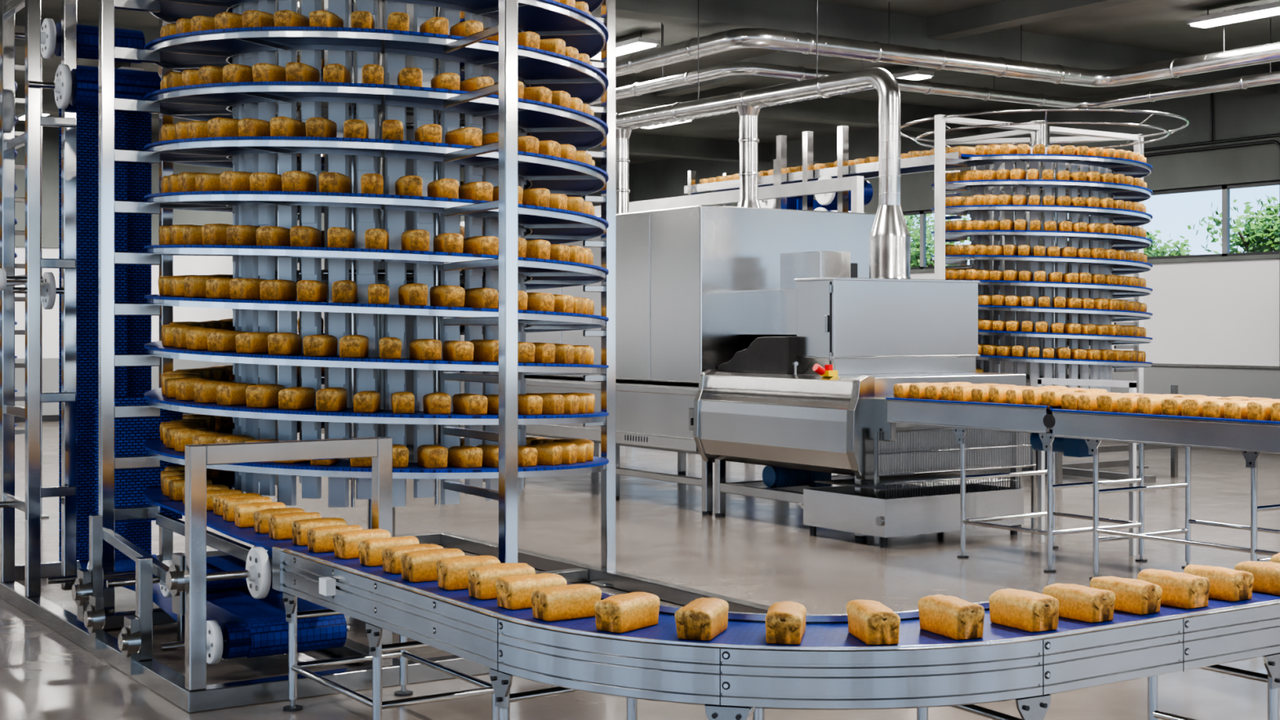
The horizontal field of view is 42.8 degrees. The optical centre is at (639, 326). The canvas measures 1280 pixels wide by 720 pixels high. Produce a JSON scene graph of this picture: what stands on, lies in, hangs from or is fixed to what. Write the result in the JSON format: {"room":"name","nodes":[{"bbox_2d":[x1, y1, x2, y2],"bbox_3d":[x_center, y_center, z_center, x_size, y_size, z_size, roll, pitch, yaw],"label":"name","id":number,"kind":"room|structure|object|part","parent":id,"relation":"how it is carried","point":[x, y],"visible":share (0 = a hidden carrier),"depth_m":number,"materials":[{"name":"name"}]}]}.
{"room":"processing plant","nodes":[
{"label":"processing plant","id":0,"kind":"room"},
{"bbox_2d":[14,124,633,416],"bbox_3d":[-12.722,-1.000,30.092,30.000,5.600,0.270,0,0,-33],"label":"wall","id":1,"kind":"structure","parent":0,"point":[182,264],"depth_m":31.05,"materials":[{"name":"white paint"}]},
{"bbox_2d":[14,412,193,422],"bbox_3d":[-12.663,1.740,29.975,29.970,0.120,0.030,0,0,-33],"label":"baseboard","id":2,"kind":"structure","parent":1,"relation":"attached to","point":[51,417],"depth_m":30.92,"materials":[{"name":"metal"}]},
{"bbox_2d":[0,421,1279,719],"bbox_3d":[-1.344,1.850,12.901,30.400,0.100,41.400,0,0,-33],"label":"floor","id":3,"kind":"structure","parent":0,"point":[762,552],"depth_m":12.35,"materials":[{"name":"concrete"}]},
{"bbox_2d":[14,25,48,518],"bbox_3d":[-7.089,-0.505,14.640,2.990,4.610,3.385,0,0,4],"label":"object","id":4,"kind":"object","parent":3,"relation":"on","point":[18,28],"visible":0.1,"depth_m":15.29,"materials":[{"name":"metal"}]},
{"bbox_2d":[0,0,769,713],"bbox_3d":[-2.743,-0.505,11.752,4.033,4.610,7.789,0,0,-33],"label":"cooling tower","id":5,"kind":"object","parent":3,"relation":"on","point":[388,101],"visible":0.98,"depth_m":9.81,"materials":[{"name":"metal"}]},
{"bbox_3d":[-1.809,-0.505,10.579,3.910,4.610,2.978,0,0,24],"label":"frame","id":6,"kind":"part","parent":5,"relation":"part of","materials":[{"name":"metal"}]},
{"bbox_2d":[459,175,863,457],"bbox_3d":[-0.823,0.050,23.439,0.100,3.500,12.000,0,0,-33],"label":"gantry","id":7,"kind":"object","parent":3,"relation":"on","point":[855,184],"visible":0.23,"depth_m":19.71,"materials":[{"name":"silver metal"}]},
{"bbox_2d":[297,204,1035,547],"bbox_3d":[-0.770,0.318,19.834,2.752,2.965,14.107,0,0,-33],"label":"oven","id":8,"kind":"object","parent":3,"relation":"on","point":[755,335],"visible":0.72,"depth_m":15.18,"materials":[{"name":"metal"}]},
{"bbox_2d":[460,0,911,279],"bbox_3d":[-1.121,-2.116,20.334,0.404,3.363,12.851,0,0,-33],"label":"duct","id":9,"kind":"object","parent":8,"relation":"attached to","point":[889,237],"visible":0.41,"depth_m":15.95,"materials":[{"name":"metal"}]},
{"bbox_3d":[1.417,1.370,15.208,0.850,0.340,0.256,0,0,-33],"label":"drive motor","id":10,"kind":"part","parent":8,"relation":"part of","materials":[{"name":"blue paint"}]},
{"bbox_2d":[742,251,980,374],"bbox_3d":[2.011,-0.135,15.587,1.810,1.130,1.625,0,0,-33],"label":"extraction hood","id":11,"kind":"object","parent":8,"relation":"attached to","point":[828,304],"depth_m":15.01,"materials":[{"name":"silver metal"}]},
{"bbox_2d":[155,484,1279,719],"bbox_3d":[0.978,1.373,8.850,5.800,0.854,5.980,0,0,-33],"label":"conveyor","id":12,"kind":"object","parent":3,"relation":"on","point":[1026,647],"visible":1,"depth_m":5.89,"materials":[{"name":"metal"}]},
{"bbox_2d":[684,125,995,212],"bbox_3d":[2.391,-0.375,21.609,0.840,4.350,5.600,0,0,-33],"label":"conveyor","id":13,"kind":"object","parent":3,"relation":"on","point":[913,162],"visible":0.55,"depth_m":21.30,"materials":[{"name":"metal"}]},
{"bbox_3d":[2.445,-0.225,21.645,0.710,4.050,5.600,0,0,-33],"label":"frame","id":14,"kind":"part","parent":13,"relation":"part of","materials":[{"name":"metal"}]},
{"bbox_2d":[900,107,1190,484],"bbox_3d":[4.876,-0.354,19.992,3.600,4.308,3.526,0,0,-33],"label":"cooling tower","id":15,"kind":"object","parent":3,"relation":"on","point":[1029,305],"visible":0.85,"depth_m":19.13,"materials":[{"name":"metal"}]},
{"bbox_3d":[4.970,1.250,19.895,3.014,1.100,3.049,0,0,19],"label":"frame","id":16,"kind":"part","parent":15,"relation":"part of","materials":[{"name":"metal"}]},
{"bbox_2d":[885,382,1279,579],"bbox_3d":[4.265,1.128,11.008,1.135,1.344,6.452,0,0,-33],"label":"conveyor","id":17,"kind":"object","parent":3,"relation":"on","point":[1073,422],"visible":0.98,"depth_m":11.89,"materials":[{"name":"metal"}]},
{"bbox_3d":[3.203,0.870,12.373,0.200,0.200,0.500,0,0,-33],"label":"gear motor","id":18,"kind":"part","parent":17,"relation":"part of","materials":[{"name":"blue paint"}]},
{"bbox_2d":[1037,377,1136,555],"bbox_3d":[3.614,1.115,13.239,0.040,1.370,0.990,0,0,-33],"label":"frame","id":19,"kind":"object","parent":3,"relation":"on","point":[1131,385],"visible":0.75,"depth_m":13.12,"materials":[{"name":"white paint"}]},
{"bbox_2d":[14,0,1279,164],"bbox_3d":[-1.620,-3.710,13.318,30.400,0.580,42.400,0,0,-33],"label":"ceiling","id":20,"kind":"structure","parent":0,"point":[1086,34],"depth_m":21.44,"materials":[{"name":"concrete"}]},
{"bbox_2d":[17,112,48,119],"bbox_3d":[-10.335,-3.697,27.936,0.320,0.205,1.360,0,0,-33],"label":"ceiling lamp","id":21,"kind":"object","parent":20,"relation":"hanging from","point":[21,116],"depth_m":28.17,"materials":[{"name":"white plastic"}]},
{"bbox_2d":[118,62,144,71],"bbox_3d":[-7.576,-3.697,23.767,0.320,0.205,1.360,0,0,-33],"label":"ceiling lamp","id":22,"kind":"object","parent":20,"relation":"hanging from","point":[121,68],"depth_m":23.20,"materials":[{"name":"grey metal"}]},
{"bbox_2d":[591,31,659,59],"bbox_3d":[-0.262,-3.697,21.412,0.320,0.205,1.360,0,0,-33],"label":"ceiling lamp","id":23,"kind":"object","parent":20,"relation":"hanging from","point":[636,44],"depth_m":20.99,"materials":[{"name":"white plastic"}]},
{"bbox_2d":[641,119,693,128],"bbox_3d":[0.430,-3.697,29.065,0.320,0.205,1.360,0,0,-33],"label":"ceiling lamp","id":24,"kind":"object","parent":20,"relation":"hanging from","point":[676,122],"depth_m":29.05,"materials":[{"name":"white plastic"}]},
{"bbox_2d":[321,17,1279,156],"bbox_3d":[4.448,-3.386,19.733,6.174,0.827,32.000,0,0,-33],"label":"pipe","id":25,"kind":"object","parent":20,"relation":"hanging from","point":[1244,82],"depth_m":20.83,"materials":[{"name":"silver metal"}]},
{"bbox_2d":[526,2,1279,87],"bbox_3d":[4.609,-3.439,18.040,6.044,0.722,29.000,0,0,-33],"label":"pipe","id":26,"kind":"object","parent":20,"relation":"hanging from","point":[744,37],"depth_m":19.39,"materials":[{"name":"silver metal"}]},
{"bbox_2d":[891,66,933,79],"bbox_3d":[3.741,-3.697,24.062,0.320,0.205,1.360,0,0,-33],"label":"ceiling lamp","id":27,"kind":"object","parent":20,"relation":"hanging from","point":[917,74],"depth_m":23.56,"materials":[{"name":"white plastic"}]},
{"bbox_2d":[1186,1,1279,27],"bbox_3d":[7.053,-3.697,19.058,0.320,0.205,1.360,0,0,-33],"label":"ceiling lamp","id":28,"kind":"object","parent":20,"relation":"hanging from","point":[1246,13],"depth_m":19.05,"materials":[{"name":"white plastic"}]},
{"bbox_2d":[633,66,1279,399],"bbox_3d":[11.252,-1.000,21.238,0.290,5.600,41.000,0,0,-33],"label":"wall","id":29,"kind":"structure","parent":0,"point":[1213,326],"depth_m":25.26,"materials":[{"name":"white paint"}]},
{"bbox_2d":[902,180,1279,269],"bbox_3d":[11.235,-1.595,21.227,0.070,1.120,41.000,0,0,-33],"label":"window","id":30,"kind":"structure","parent":29,"relation":"in","point":[1225,188],"depth_m":24.89,"materials":[{"name":"metal"}]},
{"bbox_2d":[1125,93,1279,367],"bbox_3d":[8.334,-1.550,25.350,0.062,4.300,3.922,0,0,-33],"label":"conduit pipes","id":31,"kind":"object","parent":29,"relation":"attached to","point":[1211,141],"visible":0.73,"depth_m":24.75,"materials":[{"name":"metal"}]},
{"label":"outside","id":32,"kind":"structure","parent":0,"visible":0},
{"bbox_3d":[22.859,1.950,39.114,38.700,0.100,80.000,0,0,-33],"label":"lawn","id":33,"kind":"structure","parent":32,"visible":0},
{"bbox_2d":[903,213,969,267],"bbox_3d":[6.744,-0.535,40.556,3.214,4.878,4.113,0,0,19],"label":"tree","id":34,"kind":"object","parent":33,"relation":"on","point":[914,255],"visible":0.24,"depth_m":40.00,"materials":[{"name":"green plant"}]},
{"bbox_2d":[903,213,969,266],"bbox_3d":[7.742,-1.195,46.759,4.544,6.198,4.276,0,0,8],"label":"tree","id":35,"kind":"object","parent":33,"relation":"on","point":[964,218],"visible":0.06,"depth_m":45.90,"materials":[{"name":"green plant"}]},
{"bbox_2d":[1128,230,1206,257],"bbox_3d":[11.366,-0.109,34.722,2.008,4.025,2.485,0,0,23],"label":"tree","id":36,"kind":"object","parent":33,"relation":"on","point":[1148,251],"visible":0.09,"depth_m":34.58,"materials":[{"name":"green plant"}]},
{"bbox_2d":[1186,195,1279,253],"bbox_3d":[12.269,-0.373,31.399,2.727,4.553,2.503,0,0,-33],"label":"tree","id":37,"kind":"object","parent":33,"relation":"on","point":[1255,233],"visible":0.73,"depth_m":31.39,"materials":[{"name":"green plant"}]}
]}

